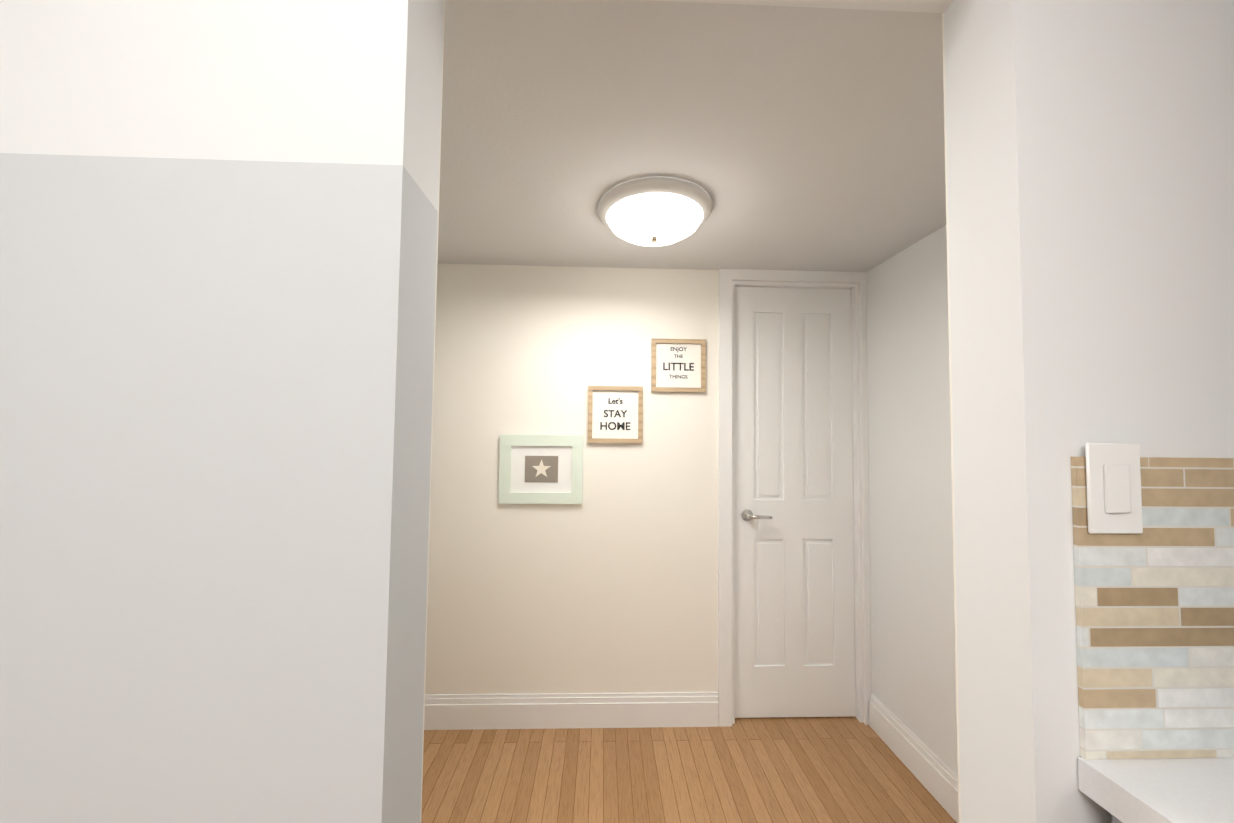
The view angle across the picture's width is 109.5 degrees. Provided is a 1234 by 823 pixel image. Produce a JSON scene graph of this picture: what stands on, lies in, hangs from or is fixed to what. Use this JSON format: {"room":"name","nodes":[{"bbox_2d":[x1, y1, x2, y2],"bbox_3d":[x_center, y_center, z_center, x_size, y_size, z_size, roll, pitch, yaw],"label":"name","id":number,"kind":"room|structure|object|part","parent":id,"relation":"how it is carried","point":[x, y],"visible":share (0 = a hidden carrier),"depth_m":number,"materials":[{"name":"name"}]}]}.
{"room":"kitchen","nodes":[
{"label":"kitchen","id":0,"kind":"room"},
{"bbox_2d":[0,0,1233,822],"bbox_3d":[-0.093,0.147,0.610,2.620,2.400,0.120,1,-2,-2],"label":"wall","id":1,"kind":"structure","parent":0,"point":[216,291],"depth_m":0.56,"materials":[{"name":"white paint"}]},
{"bbox_2d":[1085,443,1142,533],"bbox_3d":[0.645,0.100,0.565,0.072,0.117,0.008,1,-2,-2],"label":"light switch","id":2,"kind":"object","parent":1,"relation":"attached to","point":[1113,486],"visible":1,"depth_m":0.56,"materials":[{"name":"white plastic"}]},
{"bbox_2d":[1071,457,1233,822],"bbox_3d":[0.949,0.633,-1.274,0.648,1.292,3.670,1,-2,-2],"label":"backsplash","id":3,"kind":"structure","parent":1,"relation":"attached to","point":[1154,603],"depth_m":0.56,"materials":[{"name":"multicoloured tile"}]},
{"bbox_2d":[425,263,863,716],"bbox_3d":[-0.144,0.367,2.051,2.620,2.080,0.120,1,-2,-2],"label":"wall","id":4,"kind":"structure","parent":0,"point":[609,584],"depth_m":1.99,"materials":[{"name":"white paint"}]},
{"bbox_2d":[499,434,582,503],"bbox_3d":[-0.343,0.262,1.979,0.375,0.310,0.018,1,-2,-2],"label":"framed picture","id":5,"kind":"object","parent":4,"relation":"attached to","point":[540,469],"visible":1,"depth_m":1.98,"materials":[{"name":"white"}]},
{"bbox_2d":[424,692,718,729],"bbox_3d":[-0.503,1.328,1.931,1.917,0.142,0.016,1,-2,-2],"label":"baseboard","id":6,"kind":"structure","parent":4,"relation":"attached to","point":[658,709],"depth_m":1.93,"materials":[{"name":"white wood"}]},
{"bbox_2d":[588,386,642,442],"bbox_3d":[-0.008,0.014,2.000,0.250,0.260,0.018,1,-2,-2],"label":"picture frame","id":7,"kind":"object","parent":4,"relation":"attached to","point":[631,397],"depth_m":2.00,"materials":[{"name":"white paper"}]},
{"bbox_3d":[-0.007,0.067,1.998,0.138,0.037,0.001,1,-2,-2],"label":"picture frame with stay home text","id":8,"kind":"part","parent":7,"relation":"part of"},
{"bbox_3d":[-0.006,-0.049,2.003,0.065,0.028,0.001,1,-2,-2],"label":"picture frame with stay home text","id":9,"kind":"part","parent":7,"relation":"part of"},
{"bbox_3d":[-0.006,0.010,2.001,0.108,0.034,0.001,1,-2,-2],"label":"picture frame with stay home text","id":10,"kind":"part","parent":7,"relation":"part of"},
{"bbox_2d":[651,338,705,391],"bbox_3d":[0.285,-0.213,2.019,0.250,0.245,0.018,1,-2,-2],"label":"picture frame","id":11,"kind":"object","parent":4,"relation":"attached to","point":[678,365],"visible":1,"depth_m":2.02,"materials":[{"name":"white paper"}]},
{"bbox_2d":[718,269,871,726],"bbox_3d":[0.816,0.373,2.065,0.699,2.090,0.116,1,-2,-2],"label":"door frame","id":12,"kind":"structure","parent":4,"relation":"attached to","point":[730,280],"depth_m":2.02,"materials":[{"name":"white wood"}]},
{"bbox_2d":[735,287,855,717],"bbox_3d":[0.832,0.407,2.041,0.574,2.004,0.091,1,-2,-2],"label":"hall door","id":13,"kind":"structure","parent":4,"relation":"in","point":[794,593],"depth_m":2.05,"materials":[{"name":"white wood"}]},
{"bbox_2d":[421,716,956,822],"bbox_3d":[-0.046,1.296,-1.249,2.860,0.050,6.640,1,-2,-2],"label":"floor","id":14,"kind":"structure","parent":0,"point":[852,769],"depth_m":1.67,"materials":[{"name":"brown wood"}]},
{"bbox_2d":[437,0,945,271],"bbox_3d":[-0.110,-0.740,1.432,2.860,0.080,1.450,1,-2,-2],"label":"ceiling","id":15,"kind":"structure","parent":0,"point":[799,138],"depth_m":1.10,"materials":[{"name":"white paint"}]},
{"bbox_2d":[597,177,711,245],"bbox_3d":[0.127,-0.637,1.491,0.390,0.115,0.390,1,-2,-2],"label":"light","id":16,"kind":"object","parent":15,"relation":"attached to","point":[654,211],"visible":1,"depth_m":1.39,"materials":[{"name":"white glass"}]},
{"bbox_2d":[866,225,957,775],"bbox_3d":[1.334,0.091,-1.093,0.120,2.400,6.520,1,-2,-2],"label":"wall","id":17,"kind":"structure","parent":0,"point":[913,671],"depth_m":1.73,"materials":[{"name":"white paint"}]},
{"bbox_2d":[869,693,958,822],"bbox_3d":[1.170,1.321,1.321,0.016,0.142,1.306,1,-2,-2],"label":"baseboard","id":18,"kind":"structure","parent":17,"relation":"attached to","point":[932,772],"depth_m":1.67,"materials":[{"name":"white wood"}]}
]}

